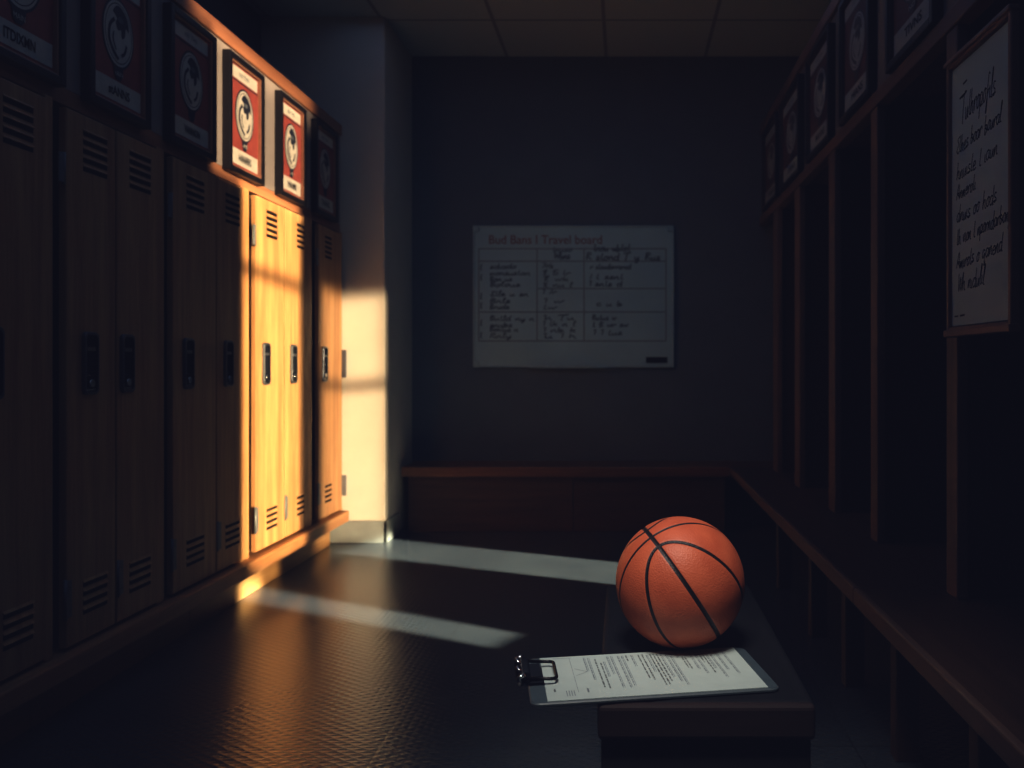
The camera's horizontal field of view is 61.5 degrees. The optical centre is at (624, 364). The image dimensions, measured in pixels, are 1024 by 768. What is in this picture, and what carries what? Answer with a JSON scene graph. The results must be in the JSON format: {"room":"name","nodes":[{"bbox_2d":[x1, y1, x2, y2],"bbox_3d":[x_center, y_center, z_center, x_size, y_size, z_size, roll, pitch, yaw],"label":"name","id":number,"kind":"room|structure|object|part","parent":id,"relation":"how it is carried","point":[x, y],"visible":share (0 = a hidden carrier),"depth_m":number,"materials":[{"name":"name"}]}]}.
{"room":"changing room","nodes":[
{"label":"changing room","id":0,"kind":"room"},
{"bbox_2d":[194,0,260,56],"bbox_3d":[-2.100,-0.480,1.900,0.100,2.960,7.000,0,0,0],"label":"wall","id":1,"kind":"structure","parent":0,"point":[237,16],"depth_m":4.52,"materials":[{"name":"grey paint"}]},
{"bbox_2d":[0,0,341,231],"bbox_3d":[-1.814,-1.044,3.183,0.452,0.604,3.178,0,0,0],"label":"header","id":2,"kind":"object","parent":1,"relation":"attached to","point":[69,97],"visible":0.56,"depth_m":3.17,"materials":[{"name":"brown wood"}]},
{"bbox_2d":[0,0,66,87],"bbox_3d":[-1.583,-1.017,2.217,0.032,0.478,0.340,0,0,0],"label":"framed poster","id":3,"kind":"object","parent":2,"relation":"attached to","point":[33,33],"visible":1,"depth_m":2.29,"materials":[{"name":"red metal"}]},
{"bbox_2d":[0,0,52,70],"bbox_3d":[-1.589,-1.017,2.217,0.013,0.418,0.280,0,0,0],"label":"print","id":4,"kind":"object","parent":3,"relation":"attached to","point":[26,26],"depth_m":2.26,"materials":[{"name":"red paper"}]},
{"bbox_2d":[81,0,150,129],"bbox_3d":[-1.583,-1.017,2.655,0.032,0.478,0.321,0,0,0],"label":"framed poster","id":5,"kind":"object","parent":2,"relation":"attached to","point":[115,34],"visible":1,"depth_m":2.65,"materials":[{"name":"red paper"}]},
{"bbox_2d":[96,0,140,115],"bbox_3d":[-1.589,-1.017,2.655,0.013,0.418,0.261,0,0,0],"label":"print","id":6,"kind":"object","parent":5,"relation":"attached to","point":[118,22],"depth_m":2.66,"materials":[{"name":"red"}]},
{"bbox_2d":[163,2,216,161],"bbox_3d":[-1.583,-1.017,3.103,0.032,0.478,0.327,0,0,0],"label":"framed poster","id":7,"kind":"object","parent":2,"relation":"attached to","point":[189,50],"visible":1,"depth_m":3.08,"materials":[{"name":"red paper"}]},
{"bbox_2d":[175,18,208,150],"bbox_3d":[-1.589,-1.017,3.103,0.012,0.418,0.267,0,0,0],"label":"print","id":8,"kind":"object","parent":7,"relation":"attached to","point":[191,41],"depth_m":3.11,"materials":[{"name":"red"}]},
{"bbox_2d":[223,49,264,185],"bbox_3d":[-1.583,-1.017,3.538,0.032,0.478,0.328,0,0,0],"label":"framed poster","id":9,"kind":"object","parent":2,"relation":"attached to","point":[243,85],"visible":1,"depth_m":3.53,"materials":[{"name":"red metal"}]},
{"bbox_2d":[233,62,257,175],"bbox_3d":[-1.589,-1.017,3.538,0.013,0.418,0.268,0,0,0],"label":"print","id":10,"kind":"object","parent":9,"relation":"attached to","point":[245,79],"depth_m":3.55,"materials":[{"name":"red paper"}]},
{"bbox_3d":[-1.627,-1.315,3.183,0.077,0.061,3.178,0,0,0],"label":"rail","id":11,"kind":"part","parent":2,"relation":"part of","materials":[{"name":"brown wood"}]},
{"bbox_2d":[275,90,306,206],"bbox_3d":[-1.583,-1.017,4.035,0.032,0.478,0.311,0,0,0],"label":"framed poster","id":12,"kind":"object","parent":2,"relation":"attached to","point":[290,116],"visible":1,"depth_m":4.02,"materials":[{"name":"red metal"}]},
{"bbox_2d":[284,102,300,197],"bbox_3d":[-1.589,-1.017,4.035,0.013,0.418,0.251,0,0,0],"label":"print","id":13,"kind":"object","parent":12,"relation":"attached to","point":[292,111],"depth_m":4.05,"materials":[{"name":"red paper"}]},
{"bbox_2d":[311,118,337,222],"bbox_3d":[-1.583,-1.017,4.488,0.032,0.478,0.324,0,0,0],"label":"framed poster","id":14,"kind":"object","parent":2,"relation":"attached to","point":[324,142],"visible":1,"depth_m":4.47,"materials":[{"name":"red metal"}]},
{"bbox_2d":[319,129,332,214],"bbox_3d":[-1.589,-1.017,4.488,0.012,0.418,0.264,0,0,0],"label":"print","id":15,"kind":"object","parent":14,"relation":"attached to","point":[325,135],"depth_m":4.50,"materials":[{"name":"red"}]},
{"bbox_2d":[261,17,411,530],"bbox_3d":[-1.701,-0.480,5.090,0.698,2.960,0.620,0,0,0],"label":"wall pillar","id":16,"kind":"structure","parent":0,"point":[358,70],"depth_m":4.78,"materials":[{"name":"paint"}]},
{"bbox_2d":[330,512,399,542],"bbox_3d":[-1.498,0.938,4.908,0.324,0.125,0.284,0,0,0],"label":"baseboard","id":17,"kind":"structure","parent":16,"relation":"attached to","point":[350,531],"depth_m":4.77,"materials":[{"name":"paint"}]},
{"bbox_2d":[0,522,1009,767],"bbox_3d":[-0.385,1.050,1.900,3.530,0.100,7.200,0,0,0],"label":"floor","id":18,"kind":"structure","parent":0,"point":[400,652],"depth_m":2.76,"materials":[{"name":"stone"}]},
{"bbox_2d":[0,77,52,681],"bbox_3d":[-1.804,0.036,1.978,0.472,1.557,0.765,0,0,0],"label":"locker","id":19,"kind":"object","parent":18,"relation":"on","point":[26,116],"visible":1,"depth_m":2.24,"materials":[{"name":"brown wood"}]},
{"bbox_3d":[-1.574,-0.005,2.118,0.012,0.185,0.068,0,0,0],"label":"handle","id":20,"kind":"part","parent":19,"relation":"part of","materials":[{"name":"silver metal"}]},
{"bbox_2d":[2,600,34,651],"bbox_3d":[-1.579,0.678,2.214,0.009,0.101,0.113,0,0,0],"label":"vent","id":21,"kind":"object","parent":19,"relation":"attached to","point":[18,616],"depth_m":2.21,"materials":[{"name":"brown wood"}]},
{"bbox_2d":[2,93,34,152],"bbox_3d":[-1.579,-0.628,2.214,0.009,0.124,0.113,0,0,0],"label":"vent","id":22,"kind":"object","parent":19,"relation":"attached to","point":[18,110],"depth_m":2.21,"materials":[{"name":"brown wood"}]},
{"bbox_2d":[53,107,163,648],"bbox_3d":[-1.804,0.036,2.647,0.472,1.557,0.566,0,0,0],"label":"locker","id":23,"kind":"object","parent":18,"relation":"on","point":[108,184],"visible":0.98,"depth_m":2.58,"materials":[{"name":"brown wood"}]},
{"bbox_3d":[-1.592,0.036,2.520,0.024,1.533,0.231,0,0,0],"label":"door","id":24,"kind":"part","parent":23,"relation":"part of","materials":[{"name":"brown wood"}]},
{"bbox_3d":[-1.574,-0.005,2.506,0.012,0.185,0.068,0,0,0],"label":"handle","id":25,"kind":"part","parent":23,"relation":"part of","materials":[{"name":"black metal"}]},
{"bbox_2d":[83,128,107,178],"bbox_3d":[-1.579,-0.628,2.535,0.009,0.124,0.119,0,0,0],"label":"vent","id":26,"kind":"object","parent":23,"relation":"attached to","point":[95,141],"depth_m":2.53,"materials":[{"name":"brown wood"}]},
{"bbox_2d":[83,571,108,614],"bbox_3d":[-1.579,0.678,2.535,0.009,0.101,0.119,0,0,0],"label":"vent","id":27,"kind":"object","parent":23,"relation":"attached to","point":[95,583],"depth_m":2.54,"materials":[{"name":"brown wood"}]},
{"bbox_3d":[-1.574,-0.005,2.691,0.012,0.185,0.068,0,0,0],"label":"handle","id":28,"kind":"part","parent":23,"relation":"part of","materials":[{"name":"black metal"}]},
{"bbox_3d":[-1.592,0.036,2.760,0.024,1.533,0.232,0,0,0],"label":"door","id":29,"kind":"part","parent":23,"relation":"part of","materials":[{"name":"brown wood"}]},
{"bbox_2d":[129,553,151,592],"bbox_3d":[-1.579,0.678,2.770,0.009,0.101,0.124,0,0,0],"label":"vent","id":30,"kind":"object","parent":23,"relation":"attached to","point":[140,564],"depth_m":2.77,"materials":[{"name":"brown wood"}]},
{"bbox_2d":[129,148,151,194],"bbox_3d":[-1.579,-0.628,2.770,0.009,0.124,0.124,0,0,0],"label":"vent","id":31,"kind":"object","parent":23,"relation":"attached to","point":[140,159],"depth_m":2.77,"materials":[{"name":"brown wood"}]},
{"bbox_2d":[0,511,348,746],"bbox_3d":[-1.792,0.907,3.178,0.495,0.185,3.168,0,0,0],"label":"plinth","id":32,"kind":"object","parent":18,"relation":"on","point":[30,696],"visible":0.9,"depth_m":2.79,"materials":[{"name":"brown wood"}]},
{"bbox_2d":[164,156,248,593],"bbox_3d":[-1.804,0.036,3.263,0.472,1.557,0.656,0,0,0],"label":"locker","id":33,"kind":"object","parent":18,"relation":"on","point":[206,216],"visible":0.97,"depth_m":3.19,"materials":[{"name":"brown wood"}]},
{"bbox_3d":[-1.574,-0.005,3.070,0.012,0.185,0.068,0,0,0],"label":"handle","id":34,"kind":"part","parent":33,"relation":"part of","materials":[{"name":"black metal"}]},
{"bbox_3d":[-1.592,0.036,3.127,0.024,1.533,0.312,0,0,0],"label":"door","id":35,"kind":"part","parent":33,"relation":"part of","materials":[{"name":"brown wood"}]},
{"bbox_2d":[186,532,204,566],"bbox_3d":[-1.579,0.678,3.126,0.009,0.101,0.131,0,0,0],"label":"vent","id":36,"kind":"object","parent":33,"relation":"attached to","point":[195,541],"depth_m":3.13,"materials":[{"name":"brown wood"}]},
{"bbox_2d":[186,173,204,213],"bbox_3d":[-1.579,-0.628,3.126,0.009,0.124,0.131,0,0,0],"label":"vent","id":37,"kind":"object","parent":33,"relation":"attached to","point":[195,182],"depth_m":3.13,"materials":[{"name":"brown wood"}]},
{"bbox_3d":[-1.574,-0.005,3.379,0.012,0.185,0.068,0,0,0],"label":"handle","id":38,"kind":"part","parent":33,"relation":"part of","materials":[{"name":"black metal"}]},
{"bbox_3d":[-1.592,0.036,3.399,0.024,1.533,0.215,0,0,0],"label":"door","id":39,"kind":"part","parent":33,"relation":"part of","materials":[{"name":"brown wood"}]},
{"bbox_2d":[225,518,240,548],"bbox_3d":[-1.579,0.678,3.423,0.009,0.101,0.126,0,0,0],"label":"vent","id":40,"kind":"object","parent":33,"relation":"attached to","point":[232,525],"depth_m":3.42,"materials":[{"name":"brown wood"}]},
{"bbox_2d":[225,190,240,226],"bbox_3d":[-1.579,-0.628,3.423,0.009,0.124,0.126,0,0,0],"label":"vent","id":41,"kind":"object","parent":33,"relation":"attached to","point":[232,197],"depth_m":3.42,"materials":[{"name":"brown wood"}]},
{"bbox_2d":[249,195,311,551],"bbox_3d":[-1.804,0.036,3.954,0.472,1.557,0.717,0,0,0],"label":"locker","id":42,"kind":"object","parent":18,"relation":"on","point":[280,239],"visible":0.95,"depth_m":3.89,"materials":[{"name":"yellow wood"}]},
{"bbox_3d":[-1.574,-0.005,3.734,0.012,0.185,0.068,0,0,0],"label":"handle","id":43,"kind":"part","parent":42,"relation":"part of","materials":[{"name":"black metal"}]},
{"bbox_3d":[-1.592,0.036,3.789,0.024,1.533,0.299,0,0,0],"label":"door","id":44,"kind":"part","parent":42,"relation":"part of","materials":[{"name":"brown wood"}]},
{"bbox_2d":[266,503,277,529],"bbox_3d":[-1.579,0.678,3.803,0.009,0.101,0.117,0,0,0],"label":"vent","id":45,"kind":"object","parent":42,"relation":"attached to","point":[271,508],"depth_m":3.80,"materials":[{"name":"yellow wood"}]},
{"bbox_2d":[266,208,277,239],"bbox_3d":[-1.579,-0.628,3.803,0.009,0.124,0.117,0,0,0],"label":"vent","id":46,"kind":"object","parent":42,"relation":"attached to","point":[271,213],"depth_m":3.80,"materials":[{"name":"yellow wood"}]},
{"bbox_3d":[-1.592,0.036,4.070,0.024,1.533,0.240,0,0,0],"label":"door","id":47,"kind":"part","parent":42,"relation":"part of","materials":[{"name":"brown wood"}]},
{"bbox_3d":[-1.574,-0.005,4.043,0.012,0.185,0.068,0,0,0],"label":"handle","id":48,"kind":"part","parent":42,"relation":"part of","materials":[{"name":"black metal"}]},
{"bbox_2d":[297,493,304,515],"bbox_3d":[-1.579,0.678,4.139,0.009,0.101,0.093,0,0,0],"label":"vent","id":49,"kind":"object","parent":42,"relation":"attached to","point":[300,496],"depth_m":4.14,"materials":[{"name":"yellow wood"}]},
{"bbox_2d":[297,222,304,249],"bbox_3d":[-1.579,-0.628,4.139,0.009,0.124,0.093,0,0,0],"label":"vent","id":50,"kind":"object","parent":42,"relation":"attached to","point":[300,225],"depth_m":4.14,"materials":[{"name":"yellow wood"}]},
{"bbox_2d":[312,224,346,520],"bbox_3d":[-1.799,0.036,4.543,0.482,1.557,0.454,0,0,0],"label":"locker","id":51,"kind":"object","parent":18,"relation":"on","point":[329,361],"visible":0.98,"depth_m":4.50,"materials":[{"name":"brown wood"}]},
{"bbox_3d":[-1.574,-0.005,4.462,0.012,0.185,0.068,0,0,0],"label":"handle","id":52,"kind":"part","parent":51,"relation":"part of","materials":[{"name":"black metal"}]},
{"bbox_2d":[325,482,331,502],"bbox_3d":[-1.579,0.678,4.526,0.009,0.101,0.103,0,0,0],"label":"vent","id":53,"kind":"object","parent":51,"relation":"attached to","point":[328,485],"depth_m":4.53,"materials":[{"name":"brown wood"}]},
{"bbox_2d":[325,234,331,259],"bbox_3d":[-1.579,-0.628,4.526,0.009,0.124,0.103,0,0,0],"label":"vent","id":54,"kind":"object","parent":51,"relation":"attached to","point":[328,237],"depth_m":4.53,"materials":[{"name":"brown wood"}]},
{"bbox_3d":[-1.579,-0.007,4.753,0.042,0.155,0.012,0,0,0],"label":"latch plate","id":55,"kind":"part","parent":51,"relation":"part of","materials":[{"name":"grey metal"}]},
{"bbox_2d":[401,461,772,531],"bbox_3d":[-0.027,0.804,5.226,2.610,0.392,0.343,0,0,0],"label":"bench","id":56,"kind":"object","parent":18,"relation":"on","point":[444,496],"visible":0.9,"depth_m":5.10,"materials":[{"name":"brown wood"}]},
{"bbox_3d":[-0.808,0.832,5.115,0.988,0.336,0.030,0,0,0],"label":"panel","id":57,"kind":"part","parent":56,"relation":"part of","materials":[{"name":"brown wood"}]},
{"bbox_3d":[-0.027,0.637,5.226,2.610,0.058,0.343,0,0,0],"label":"seat","id":58,"kind":"part","parent":56,"relation":"part of","materials":[{"name":"brown wood"}]},
{"bbox_3d":[0.145,0.832,5.115,0.910,0.336,0.030,0,0,0],"label":"panel","id":59,"kind":"part","parent":56,"relation":"part of","materials":[{"name":"brown wood"}]},
{"bbox_2d":[597,585,814,767],"bbox_3d":[0.126,0.760,1.660,0.337,0.480,0.720,0,0,0],"label":"bench","id":60,"kind":"object","parent":18,"relation":"on","point":[776,729],"visible":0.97,"depth_m":1.31,"materials":[{"name":"black wood"}]},
{"bbox_2d":[514,647,778,707],"bbox_3d":[0.026,0.503,1.415,0.417,0.034,0.202,0,0,-9],"label":"clipboard","id":61,"kind":"object","parent":60,"relation":"on","point":[677,674],"visible":1,"depth_m":1.39,"materials":[{"name":"plastic"}]},
{"bbox_2d":[554,650,739,695],"bbox_3d":[0.033,0.511,1.419,0.313,0.001,0.171,0,0,-9],"label":"print","id":62,"kind":"object","parent":61,"relation":"on","point":[732,664],"depth_m":1.44},
{"bbox_2d":[616,516,744,648],"bbox_3d":[0.102,0.401,1.575,0.238,0.238,0.238,0,0,-10],"label":"basketball","id":63,"kind":"object","parent":60,"relation":"on","point":[680,580],"visible":1,"depth_m":1.49,"materials":[{"name":"rubber"}]},
{"bbox_3d":[0.126,0.787,1.334,0.325,0.426,0.040,0,0,0],"label":"panel","id":64,"kind":"part","parent":60,"relation":"part of","materials":[{"name":"black wood"}]},
{"bbox_2d":[730,467,1023,767],"bbox_3d":[0.950,0.803,3.160,0.656,0.393,3.780,0,0,0],"label":"bench","id":65,"kind":"object","parent":18,"relation":"on","point":[970,651],"visible":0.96,"depth_m":2.17,"materials":[{"name":"brown wood"}]},
{"bbox_3d":[0.712,0.827,3.814,0.060,0.347,0.050,0,0,0],"label":"leg","id":66,"kind":"part","parent":65,"relation":"part of","materials":[{"name":"brown wood"}]},
{"bbox_3d":[0.712,0.827,3.143,0.060,0.347,0.050,0,0,0],"label":"leg","id":67,"kind":"part","parent":65,"relation":"part of","materials":[{"name":"brown wood"}]},
{"bbox_3d":[0.712,0.827,2.659,0.060,0.347,0.050,0,0,0],"label":"leg","id":68,"kind":"part","parent":65,"relation":"part of","materials":[{"name":"brown wood"}]},
{"bbox_2d":[760,0,1023,598],"bbox_3d":[1.066,-0.454,3.409,0.424,2.123,3.978,0,0,0],"label":"stall","id":69,"kind":"object","parent":65,"relation":"on","point":[910,426],"visible":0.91,"depth_m":2.91,"materials":[{"name":"brown wood"}]},
{"bbox_2d":[761,111,780,211],"bbox_3d":[0.855,-1.178,4.987,0.032,0.478,0.487,0,0,0],"label":"framed poster","id":70,"kind":"object","parent":69,"relation":"on","point":[770,193],"visible":0.89,"depth_m":5.00,"materials":[{"name":"black paper"}]},
{"bbox_2d":[765,123,774,203],"bbox_3d":[0.861,-1.178,4.987,0.012,0.418,0.427,0,0,0],"label":"print","id":71,"kind":"object","parent":70,"relation":"attached to","point":[770,129],"depth_m":5.01,"materials":[{"name":"black"}]},
{"bbox_3d":[0.875,-0.138,4.866,0.030,1.492,0.146,0,0,0],"label":"edge post","id":72,"kind":"part","parent":69,"relation":"part of","materials":[{"name":"brown wood"}]},
{"bbox_2d":[779,73,803,192],"bbox_3d":[0.855,-1.178,4.382,0.032,0.478,0.509,0,0,0],"label":"framed poster","id":73,"kind":"object","parent":69,"relation":"on","point":[791,107],"visible":0.95,"depth_m":4.35,"materials":[{"name":"black paper"}]},
{"bbox_2d":[783,88,796,182],"bbox_3d":[0.861,-1.178,4.382,0.012,0.418,0.449,0,0,0],"label":"print","id":74,"kind":"object","parent":73,"relation":"attached to","point":[790,99],"depth_m":4.40,"materials":[{"name":"red"}]},
{"bbox_3d":[0.875,-0.138,4.251,0.030,1.492,0.124,0,0,0],"label":"edge post","id":75,"kind":"part","parent":69,"relation":"part of","materials":[{"name":"brown wood"}]},
{"bbox_3d":[0.880,-1.485,3.409,0.049,0.060,3.978,0,0,0],"label":"rail","id":76,"kind":"part","parent":69,"relation":"part of","materials":[{"name":"brown wood"}]},
{"bbox_2d":[805,23,834,163],"bbox_3d":[0.855,-1.178,3.742,0.032,0.478,0.449,0,0,0],"label":"framed poster","id":77,"kind":"object","parent":69,"relation":"on","point":[820,63],"visible":0.94,"depth_m":3.71,"materials":[{"name":"black paper"}]},
{"bbox_2d":[810,39,826,151],"bbox_3d":[0.861,-1.178,3.742,0.012,0.418,0.389,0,0,0],"label":"print","id":78,"kind":"object","parent":77,"relation":"attached to","point":[818,56],"depth_m":3.76,"materials":[{"name":"black"}]},
{"bbox_3d":[0.875,-0.138,3.541,0.030,1.492,0.103,0,0,0],"label":"edge post","id":79,"kind":"part","parent":69,"relation":"part of","materials":[{"name":"brown wood"}]},
{"bbox_2d":[838,0,876,126],"bbox_3d":[0.855,-1.178,3.145,0.032,0.478,0.414,0,0,0],"label":"framed poster","id":80,"kind":"object","parent":69,"relation":"on","point":[857,19],"visible":0.94,"depth_m":3.15,"materials":[{"name":"black paper"}]},
{"bbox_2d":[845,0,865,111],"bbox_3d":[0.861,-1.178,3.145,0.012,0.418,0.354,0,0,0],"label":"print","id":81,"kind":"object","parent":80,"relation":"attached to","point":[855,10],"depth_m":3.16,"materials":[{"name":"red"}]},
{"bbox_3d":[0.886,-1.196,3.409,0.028,0.519,3.978,0,0,0],"label":"header panel","id":82,"kind":"part","parent":69,"relation":"part of","materials":[{"name":"paint"}]},
{"bbox_3d":[0.877,-0.910,3.409,0.046,0.052,3.978,0,0,0],"label":"rail","id":83,"kind":"part","parent":69,"relation":"part of","materials":[{"name":"brown wood"}]},
{"bbox_3d":[0.875,-0.138,2.939,0.030,1.492,0.077,0,0,0],"label":"edge post","id":84,"kind":"part","parent":69,"relation":"part of","materials":[{"name":"brown wood"}]},
{"bbox_2d":[885,0,942,73],"bbox_3d":[0.855,-1.178,2.536,0.032,0.478,0.420,0,0,0],"label":"framed poster","id":85,"kind":"object","parent":69,"relation":"on","point":[907,22],"visible":0.88,"depth_m":2.59,"materials":[{"name":"black paper"}]},
{"bbox_2d":[894,0,928,55],"bbox_3d":[0.861,-1.178,2.536,0.013,0.418,0.360,0,0,0],"label":"print","id":86,"kind":"object","parent":85,"relation":"attached to","point":[910,16],"depth_m":2.58},
{"bbox_3d":[0.875,-0.138,2.240,0.030,1.492,0.076,0,0,0],"label":"edge post","id":87,"kind":"part","parent":69,"relation":"part of","materials":[{"name":"brown wood"}]},
{"bbox_2d":[943,4,1020,336],"bbox_3d":[0.844,-0.427,2.029,0.028,0.711,0.381,0,0,0],"label":"poster","id":88,"kind":"object","parent":69,"relation":"attached to","point":[983,77],"visible":1,"depth_m":1.99,"materials":[{"name":"white paper"}]},
{"bbox_3d":[0.712,0.827,2.163,0.060,0.347,0.050,0,0,0],"label":"leg","id":89,"kind":"part","parent":65,"relation":"part of","materials":[{"name":"brown wood"}]},
{"bbox_3d":[0.712,0.827,1.665,0.060,0.347,0.050,0,0,0],"label":"leg","id":90,"kind":"part","parent":65,"relation":"part of","materials":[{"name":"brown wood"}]},
{"bbox_2d":[244,0,830,55],"bbox_3d":[-0.385,-2.010,1.900,3.530,0.100,7.200,0,0,0],"label":"ceiling","id":91,"kind":"structure","parent":0,"point":[424,27],"depth_m":4.89,"materials":[{"name":"tile"}]},
{"bbox_2d":[412,56,799,521],"bbox_3d":[-0.385,-0.480,5.450,3.530,2.960,0.100,0,0,0],"label":"wall","id":92,"kind":"structure","parent":0,"point":[497,140],"depth_m":5.40,"materials":[{"name":"grey paint"}]},
{"bbox_2d":[473,225,673,367],"bbox_3d":[-0.326,-0.432,5.372,1.272,0.903,0.055,0,0,0],"label":"whiteboard","id":93,"kind":"object","parent":92,"relation":"attached to","point":[545,296],"visible":1,"depth_m":5.38,"materials":[{"name":"white"}]},
{"bbox_3d":[0.201,-0.032,5.381,0.136,0.038,0.008,0,0,0],"label":"maker plate","id":94,"kind":"part","parent":93,"relation":"part of","materials":[{"name":"black plastic"}]}
]}

